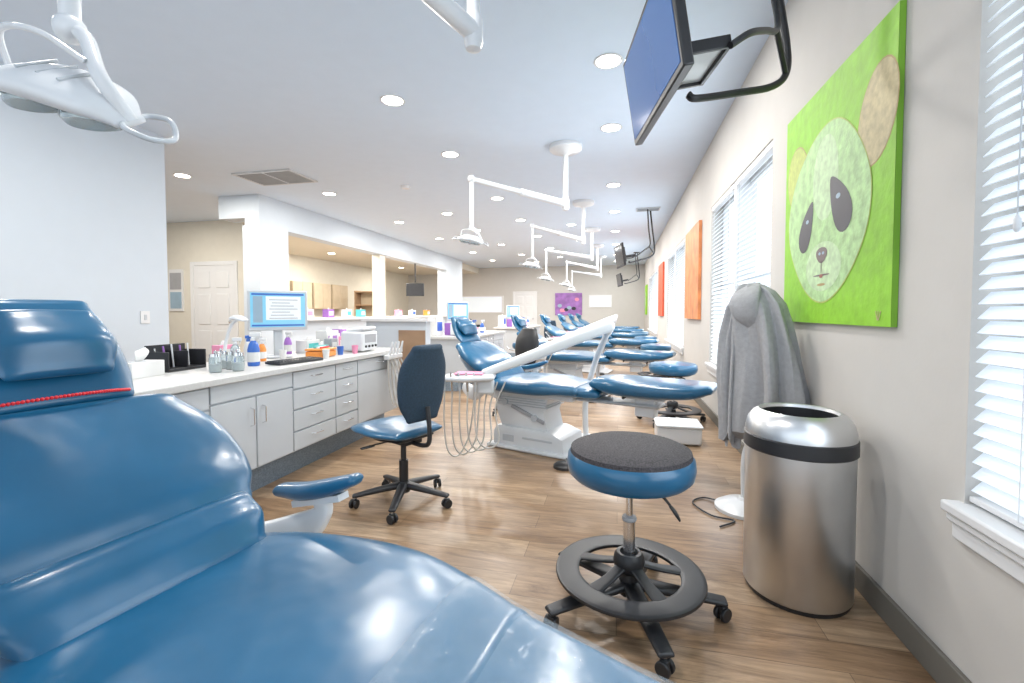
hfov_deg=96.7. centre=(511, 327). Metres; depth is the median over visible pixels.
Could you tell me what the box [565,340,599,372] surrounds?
dental chair
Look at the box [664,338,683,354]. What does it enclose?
trim
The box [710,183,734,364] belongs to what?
window blind
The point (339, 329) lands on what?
instrument
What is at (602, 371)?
dental chair
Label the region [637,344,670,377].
stool
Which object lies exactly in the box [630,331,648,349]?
stool
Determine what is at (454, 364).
base cabinet
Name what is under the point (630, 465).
stool
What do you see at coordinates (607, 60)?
recessed light
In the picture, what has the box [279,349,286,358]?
cup
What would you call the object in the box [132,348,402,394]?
countertop
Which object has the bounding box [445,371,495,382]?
tray
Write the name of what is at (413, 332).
counter
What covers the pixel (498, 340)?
base cabinet
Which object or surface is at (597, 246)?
light
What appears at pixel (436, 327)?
box
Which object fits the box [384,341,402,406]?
holder
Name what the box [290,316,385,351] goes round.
half wall
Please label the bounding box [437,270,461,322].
column
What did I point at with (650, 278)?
window blind
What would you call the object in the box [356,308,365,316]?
box
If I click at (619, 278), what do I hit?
television
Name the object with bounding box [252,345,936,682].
floor
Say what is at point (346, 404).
base cabinet
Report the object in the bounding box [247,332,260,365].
spray bottle
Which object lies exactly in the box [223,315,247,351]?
lamp
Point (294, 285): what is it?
upper cabinet
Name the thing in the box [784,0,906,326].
painting
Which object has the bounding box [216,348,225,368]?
glass jar
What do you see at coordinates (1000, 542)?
trim
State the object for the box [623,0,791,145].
television
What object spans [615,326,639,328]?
dental chair
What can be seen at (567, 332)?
unit
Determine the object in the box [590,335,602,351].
dental chair
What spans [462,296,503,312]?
window
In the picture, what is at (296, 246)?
ceiling
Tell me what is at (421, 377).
chair
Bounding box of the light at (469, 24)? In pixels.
[421,0,482,53]
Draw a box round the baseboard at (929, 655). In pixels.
[661,360,971,682]
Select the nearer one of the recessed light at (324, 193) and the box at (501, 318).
the recessed light at (324, 193)
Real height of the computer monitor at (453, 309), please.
0.570 m
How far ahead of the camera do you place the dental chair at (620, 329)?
14.42 m
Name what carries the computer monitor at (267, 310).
on the countertop at (199, 378)
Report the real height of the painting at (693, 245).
1.320 m
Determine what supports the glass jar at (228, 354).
on the countertop at (199, 378)
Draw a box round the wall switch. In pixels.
[140,311,149,323]
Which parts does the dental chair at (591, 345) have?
seat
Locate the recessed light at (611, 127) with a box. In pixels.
[600,123,621,131]
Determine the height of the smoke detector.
0.040 m
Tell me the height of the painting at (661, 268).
1.320 m
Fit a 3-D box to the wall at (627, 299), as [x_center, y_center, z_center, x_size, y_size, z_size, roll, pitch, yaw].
[-0.617,-1.143,21.277,13.070,3.300,0.200,0,2,13]
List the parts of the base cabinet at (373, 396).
door, drawer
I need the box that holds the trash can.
[743,403,859,618]
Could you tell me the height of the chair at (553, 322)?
1.048 m
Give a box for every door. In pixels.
[193,265,234,361]
[515,293,534,324]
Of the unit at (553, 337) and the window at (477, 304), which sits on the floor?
the unit at (553, 337)
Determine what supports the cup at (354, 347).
on the countertop at (199, 378)
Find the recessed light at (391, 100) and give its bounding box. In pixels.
[380,94,404,105]
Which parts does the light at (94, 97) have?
handle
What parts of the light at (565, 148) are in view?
support arm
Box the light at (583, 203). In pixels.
[519,199,593,269]
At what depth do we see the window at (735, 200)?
4.32 m
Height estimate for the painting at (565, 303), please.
1.000 m
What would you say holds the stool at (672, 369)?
on the floor
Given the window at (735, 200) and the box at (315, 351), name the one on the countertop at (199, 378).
the box at (315, 351)
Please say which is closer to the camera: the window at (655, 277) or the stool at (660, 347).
the stool at (660, 347)
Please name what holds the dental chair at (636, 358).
on the floor
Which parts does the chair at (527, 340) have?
backrest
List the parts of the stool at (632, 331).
seat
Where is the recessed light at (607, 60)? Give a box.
[593,53,622,68]
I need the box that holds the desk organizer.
[144,343,205,372]
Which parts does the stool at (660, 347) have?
seat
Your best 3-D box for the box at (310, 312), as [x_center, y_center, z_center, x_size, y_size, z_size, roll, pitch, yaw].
[-4.231,-0.316,9.410,0.142,0.214,0.220,0,2,13]
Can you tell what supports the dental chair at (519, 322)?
on the floor
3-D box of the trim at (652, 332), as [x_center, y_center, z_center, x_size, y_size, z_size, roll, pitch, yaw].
[4.615,0.147,14.852,0.170,0.120,3.860,0,2,13]
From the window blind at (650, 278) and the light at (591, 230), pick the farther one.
the window blind at (650, 278)
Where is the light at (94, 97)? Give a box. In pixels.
[0,0,178,143]
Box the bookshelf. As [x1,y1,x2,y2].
[354,291,385,316]
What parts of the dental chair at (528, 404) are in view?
backrest, plate, seat, seat frame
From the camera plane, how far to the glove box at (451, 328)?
7.38 m
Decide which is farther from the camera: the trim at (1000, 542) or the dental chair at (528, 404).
the dental chair at (528, 404)
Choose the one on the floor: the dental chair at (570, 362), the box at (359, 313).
the dental chair at (570, 362)
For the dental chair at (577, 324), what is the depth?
15.26 m
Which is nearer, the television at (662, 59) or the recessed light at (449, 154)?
the television at (662, 59)
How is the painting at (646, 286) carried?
attached to the wall at (907, 389)
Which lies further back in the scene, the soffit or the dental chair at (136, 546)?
the soffit
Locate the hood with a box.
[729,282,760,326]
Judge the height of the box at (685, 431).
0.178 m
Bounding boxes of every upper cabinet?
[290,281,311,308]
[312,283,330,308]
[331,285,347,308]
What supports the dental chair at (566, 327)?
on the floor
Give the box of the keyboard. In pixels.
[265,356,322,365]
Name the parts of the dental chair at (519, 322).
backrest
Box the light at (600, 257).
[566,255,605,291]
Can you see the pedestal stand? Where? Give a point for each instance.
(732, 505)
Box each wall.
[0,97,168,361]
[166,220,244,351]
[289,254,407,316]
[408,264,644,336]
[644,0,1023,682]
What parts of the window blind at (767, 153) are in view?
pull cord, ladder cord, ladder cord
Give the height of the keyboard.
0.026 m
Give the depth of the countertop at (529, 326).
11.51 m
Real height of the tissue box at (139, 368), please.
0.173 m
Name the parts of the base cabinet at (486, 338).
drawer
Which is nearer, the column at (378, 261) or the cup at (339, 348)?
the cup at (339, 348)
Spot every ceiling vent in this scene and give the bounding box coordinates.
[231,169,317,185]
[636,207,660,211]
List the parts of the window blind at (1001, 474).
rail, pull cord, ladder cord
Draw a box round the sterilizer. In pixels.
[341,326,376,350]
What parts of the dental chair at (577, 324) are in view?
backrest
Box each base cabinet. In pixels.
[172,388,208,414]
[207,372,292,491]
[274,365,335,480]
[319,360,357,458]
[342,355,397,447]
[430,339,470,390]
[471,336,488,383]
[493,333,503,349]
[496,329,518,356]
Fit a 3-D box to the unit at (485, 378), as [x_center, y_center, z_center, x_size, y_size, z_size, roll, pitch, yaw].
[0.147,0.526,3.987,1.674,1.170,0.535,-1,2,-27]
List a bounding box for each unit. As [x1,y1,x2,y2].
[443,321,614,456]
[507,317,616,376]
[546,316,616,368]
[566,315,617,349]
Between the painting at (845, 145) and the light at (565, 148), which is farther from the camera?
the light at (565, 148)
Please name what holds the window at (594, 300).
in the wall at (627, 299)
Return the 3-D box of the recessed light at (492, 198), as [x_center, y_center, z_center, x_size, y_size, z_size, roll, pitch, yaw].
[-0.266,-2.335,8.203,0.240,0.012,0.240,0,2,13]
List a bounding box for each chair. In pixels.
[0,299,659,682]
[349,344,451,524]
[451,317,716,470]
[492,328,538,415]
[511,315,526,335]
[536,334,594,402]
[540,314,566,336]
[544,320,555,340]
[557,314,577,331]
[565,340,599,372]
[568,313,584,327]
[575,313,589,325]
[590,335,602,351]
[595,365,612,374]
[597,349,675,396]
[604,338,658,349]
[608,332,649,340]
[612,328,643,332]
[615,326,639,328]
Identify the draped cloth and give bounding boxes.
[716,282,809,448]
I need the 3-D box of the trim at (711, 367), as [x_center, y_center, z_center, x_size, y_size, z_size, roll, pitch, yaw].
[2.166,0.511,4.417,0.170,0.120,2.290,0,2,13]
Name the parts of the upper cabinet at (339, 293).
door, door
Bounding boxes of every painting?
[555,293,581,314]
[645,285,647,314]
[658,261,664,315]
[685,220,701,318]
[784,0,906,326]
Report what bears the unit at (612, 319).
on the floor
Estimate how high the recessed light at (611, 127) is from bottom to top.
0.012 m
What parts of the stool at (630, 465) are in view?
leg, leg, seat, seat, leg, leg, lever, leg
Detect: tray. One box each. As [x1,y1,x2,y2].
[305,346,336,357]
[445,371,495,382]
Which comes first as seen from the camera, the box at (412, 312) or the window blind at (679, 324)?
the window blind at (679, 324)
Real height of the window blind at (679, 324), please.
1.840 m
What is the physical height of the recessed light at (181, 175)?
0.012 m
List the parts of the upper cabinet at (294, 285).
door, door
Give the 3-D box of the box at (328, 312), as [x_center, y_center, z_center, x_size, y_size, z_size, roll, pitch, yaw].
[-4.071,-0.339,10.091,0.142,0.214,0.220,0,2,13]
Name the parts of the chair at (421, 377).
lever, leg, leg, seat, leg, backrest, leg, leg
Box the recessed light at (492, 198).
[491,197,503,199]
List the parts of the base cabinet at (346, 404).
drawer, drawer, drawer, drawer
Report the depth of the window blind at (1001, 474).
1.33 m
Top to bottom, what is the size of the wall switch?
0.140 m
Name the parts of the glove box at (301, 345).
printed panel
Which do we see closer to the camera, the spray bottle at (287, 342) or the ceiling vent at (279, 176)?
the spray bottle at (287, 342)
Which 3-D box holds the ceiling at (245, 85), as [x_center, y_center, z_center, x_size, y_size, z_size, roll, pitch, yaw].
[-3.145,-2.451,10.005,13.270,0.100,23.200,0,2,13]
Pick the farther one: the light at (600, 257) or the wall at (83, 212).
the light at (600, 257)
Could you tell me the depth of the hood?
2.80 m
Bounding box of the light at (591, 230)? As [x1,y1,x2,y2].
[537,227,599,280]
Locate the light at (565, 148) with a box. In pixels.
[452,140,581,245]
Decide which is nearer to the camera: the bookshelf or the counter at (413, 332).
the counter at (413, 332)
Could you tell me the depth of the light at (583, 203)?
8.15 m
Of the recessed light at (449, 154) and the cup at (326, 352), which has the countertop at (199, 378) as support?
the cup at (326, 352)
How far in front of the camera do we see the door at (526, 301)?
20.84 m
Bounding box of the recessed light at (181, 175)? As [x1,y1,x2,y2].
[173,173,191,177]
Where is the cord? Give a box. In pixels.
[0,388,130,406]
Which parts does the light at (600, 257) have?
support arm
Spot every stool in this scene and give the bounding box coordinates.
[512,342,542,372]
[543,431,731,679]
[629,336,656,363]
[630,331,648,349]
[636,361,705,427]
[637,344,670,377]
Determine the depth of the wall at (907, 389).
1.66 m
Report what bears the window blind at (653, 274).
attached to the window at (655, 277)
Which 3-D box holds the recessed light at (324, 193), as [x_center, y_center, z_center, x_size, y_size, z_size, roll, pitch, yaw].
[-3.165,-2.324,7.887,0.240,0.012,0.240,0,2,13]
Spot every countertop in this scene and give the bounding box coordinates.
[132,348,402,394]
[430,331,505,339]
[493,325,540,328]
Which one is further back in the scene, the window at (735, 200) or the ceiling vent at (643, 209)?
the ceiling vent at (643, 209)
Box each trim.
[190,261,238,348]
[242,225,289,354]
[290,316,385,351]
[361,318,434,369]
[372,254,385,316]
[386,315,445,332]
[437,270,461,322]
[513,291,536,324]
[647,328,656,336]
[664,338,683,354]
[704,362,716,376]
[940,499,1023,584]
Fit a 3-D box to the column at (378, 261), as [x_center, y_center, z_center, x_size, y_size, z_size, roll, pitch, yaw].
[-3.570,-0.562,12.226,0.220,2.770,0.300,0,2,13]
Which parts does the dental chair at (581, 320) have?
backrest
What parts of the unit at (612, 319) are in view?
swing arm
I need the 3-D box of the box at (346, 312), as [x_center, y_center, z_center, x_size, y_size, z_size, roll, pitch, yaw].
[-3.911,-0.363,10.772,0.142,0.214,0.220,0,2,13]
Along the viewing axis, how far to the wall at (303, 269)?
17.29 m
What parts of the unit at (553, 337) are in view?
swing arm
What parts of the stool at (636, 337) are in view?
seat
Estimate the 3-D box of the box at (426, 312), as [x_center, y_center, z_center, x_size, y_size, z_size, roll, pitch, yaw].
[-2.861,-0.519,15.248,0.142,0.214,0.220,0,2,13]
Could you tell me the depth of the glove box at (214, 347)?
3.51 m
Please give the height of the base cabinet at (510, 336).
0.820 m
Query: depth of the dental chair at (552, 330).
9.81 m
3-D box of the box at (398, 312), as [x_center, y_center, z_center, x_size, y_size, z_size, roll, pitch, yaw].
[-3.317,-0.451,13.302,0.142,0.214,0.220,0,2,13]
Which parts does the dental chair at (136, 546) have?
backrest, seat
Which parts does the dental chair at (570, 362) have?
seat, seat frame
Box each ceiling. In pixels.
[0,0,787,267]
[288,235,478,274]
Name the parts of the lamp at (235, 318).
arm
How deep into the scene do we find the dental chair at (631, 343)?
9.04 m
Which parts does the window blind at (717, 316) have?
pull cord, ladder cord, ladder cord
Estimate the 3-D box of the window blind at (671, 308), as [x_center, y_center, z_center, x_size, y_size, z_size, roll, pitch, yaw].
[3.398,-0.664,9.695,0.070,1.840,1.324,0,2,13]
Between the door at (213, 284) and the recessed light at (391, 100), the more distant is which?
the door at (213, 284)
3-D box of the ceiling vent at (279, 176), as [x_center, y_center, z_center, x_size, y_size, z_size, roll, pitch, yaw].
[-3.595,-2.282,6.931,1.000,0.022,0.640,0,2,13]
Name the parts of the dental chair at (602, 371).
plate, seat frame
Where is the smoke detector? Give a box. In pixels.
[401,185,410,189]
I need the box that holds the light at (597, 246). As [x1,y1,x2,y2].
[559,244,603,286]
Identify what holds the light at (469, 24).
hanging from the ceiling at (245, 85)
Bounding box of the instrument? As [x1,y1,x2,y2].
[332,326,345,335]
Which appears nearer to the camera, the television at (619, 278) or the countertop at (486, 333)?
the countertop at (486, 333)
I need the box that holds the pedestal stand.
[692,445,744,526]
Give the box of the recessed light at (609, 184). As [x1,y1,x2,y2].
[606,183,620,186]
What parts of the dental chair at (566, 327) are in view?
backrest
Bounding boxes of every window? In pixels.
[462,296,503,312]
[589,295,611,306]
[651,272,657,327]
[673,246,684,342]
[721,157,772,322]
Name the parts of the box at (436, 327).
printed panel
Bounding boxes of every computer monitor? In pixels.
[247,290,307,357]
[446,302,468,320]
[506,305,518,317]
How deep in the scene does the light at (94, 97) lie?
1.07 m
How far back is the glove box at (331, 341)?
4.36 m
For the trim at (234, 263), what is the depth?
10.24 m
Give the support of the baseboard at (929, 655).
attached to the wall at (907, 389)
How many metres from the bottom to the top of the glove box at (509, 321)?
0.234 m
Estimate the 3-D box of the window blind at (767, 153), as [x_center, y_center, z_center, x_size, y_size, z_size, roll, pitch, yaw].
[2.020,-0.459,3.825,0.070,1.840,1.064,0,2,13]
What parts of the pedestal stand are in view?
power cord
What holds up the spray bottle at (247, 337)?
on the countertop at (199, 378)
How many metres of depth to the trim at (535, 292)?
20.77 m
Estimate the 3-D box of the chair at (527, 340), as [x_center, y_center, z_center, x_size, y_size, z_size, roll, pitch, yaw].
[0.026,0.530,5.612,0.635,1.048,0.674,2,3,43]
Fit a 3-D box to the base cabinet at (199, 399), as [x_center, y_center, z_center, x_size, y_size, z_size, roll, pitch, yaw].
[-2.144,0.754,2.467,0.752,0.820,0.530,0,2,13]
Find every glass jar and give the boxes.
[208,351,221,372]
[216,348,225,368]
[226,349,236,369]
[232,350,244,370]
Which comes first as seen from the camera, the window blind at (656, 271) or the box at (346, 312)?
the box at (346, 312)
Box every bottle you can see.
[231,337,241,351]
[243,335,250,360]
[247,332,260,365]
[259,338,266,360]
[284,332,291,353]
[480,320,484,332]
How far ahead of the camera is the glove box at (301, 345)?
4.28 m
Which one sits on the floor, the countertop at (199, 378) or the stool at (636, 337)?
the stool at (636, 337)
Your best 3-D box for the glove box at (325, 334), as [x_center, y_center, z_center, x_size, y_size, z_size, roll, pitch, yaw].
[-1.861,0.111,4.593,0.122,0.234,0.200,0,2,13]
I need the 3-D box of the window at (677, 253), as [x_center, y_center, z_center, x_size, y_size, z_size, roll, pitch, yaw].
[3.314,-0.634,8.989,0.180,1.860,2.750,0,2,13]
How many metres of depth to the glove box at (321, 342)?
4.23 m
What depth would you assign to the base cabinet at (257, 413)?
3.02 m
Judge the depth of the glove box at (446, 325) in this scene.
7.69 m
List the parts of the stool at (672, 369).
seat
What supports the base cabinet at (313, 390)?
on the floor
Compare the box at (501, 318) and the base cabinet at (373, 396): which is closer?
the base cabinet at (373, 396)
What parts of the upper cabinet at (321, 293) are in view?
door, door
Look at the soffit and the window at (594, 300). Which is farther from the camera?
the window at (594, 300)
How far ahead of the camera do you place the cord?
1.15 m
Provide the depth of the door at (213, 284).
10.28 m
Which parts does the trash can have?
lid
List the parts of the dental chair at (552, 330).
backrest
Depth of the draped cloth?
2.78 m
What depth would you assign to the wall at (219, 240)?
10.35 m
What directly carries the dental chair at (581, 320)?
on the floor
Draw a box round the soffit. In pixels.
[218,194,461,273]
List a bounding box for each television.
[406,264,423,295]
[614,209,654,268]
[616,252,639,286]
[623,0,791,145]
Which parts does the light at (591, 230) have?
support arm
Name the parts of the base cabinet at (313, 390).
drawer, drawer, drawer, drawer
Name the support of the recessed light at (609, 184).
in the ceiling at (245, 85)
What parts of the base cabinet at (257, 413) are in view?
door, apron panel, handle, handle, door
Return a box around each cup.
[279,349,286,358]
[322,349,329,358]
[337,346,343,354]
[352,345,357,353]
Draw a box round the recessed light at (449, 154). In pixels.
[441,151,458,157]
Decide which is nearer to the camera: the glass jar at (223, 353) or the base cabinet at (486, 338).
the glass jar at (223, 353)
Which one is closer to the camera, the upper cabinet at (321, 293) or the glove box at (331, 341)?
the glove box at (331, 341)
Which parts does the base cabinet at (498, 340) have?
apron panel, door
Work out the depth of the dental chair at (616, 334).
11.68 m
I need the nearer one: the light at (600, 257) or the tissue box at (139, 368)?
the tissue box at (139, 368)
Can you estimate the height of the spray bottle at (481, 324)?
0.240 m
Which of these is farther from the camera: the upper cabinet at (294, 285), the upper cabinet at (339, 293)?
the upper cabinet at (339, 293)
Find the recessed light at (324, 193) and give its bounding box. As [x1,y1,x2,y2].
[322,192,336,195]
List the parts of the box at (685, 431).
lid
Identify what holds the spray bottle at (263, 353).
on the countertop at (199, 378)
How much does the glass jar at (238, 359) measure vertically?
0.140 m
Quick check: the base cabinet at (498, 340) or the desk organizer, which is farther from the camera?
the base cabinet at (498, 340)
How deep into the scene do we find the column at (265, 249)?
8.06 m
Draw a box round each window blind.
[649,276,651,328]
[651,272,654,330]
[654,269,657,331]
[667,250,674,340]
[675,239,684,345]
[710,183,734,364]
[735,141,772,290]
[969,0,1023,529]
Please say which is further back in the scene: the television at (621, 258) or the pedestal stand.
the television at (621, 258)
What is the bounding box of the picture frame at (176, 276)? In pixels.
[168,269,184,310]
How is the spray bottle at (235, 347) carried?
on the countertop at (199, 378)
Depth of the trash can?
1.86 m
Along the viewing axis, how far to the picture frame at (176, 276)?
10.49 m
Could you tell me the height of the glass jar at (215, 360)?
0.140 m
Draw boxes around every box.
[127,347,164,378]
[212,341,232,353]
[296,336,319,352]
[307,307,313,317]
[314,341,327,346]
[316,327,338,344]
[322,308,333,316]
[324,335,337,346]
[341,308,351,316]
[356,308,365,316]
[394,309,401,315]
[408,309,415,315]
[423,309,429,315]
[428,315,442,335]
[444,321,451,334]
[450,324,454,334]
[498,315,505,326]
[507,318,511,326]
[654,417,703,445]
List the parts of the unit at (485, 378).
swing arm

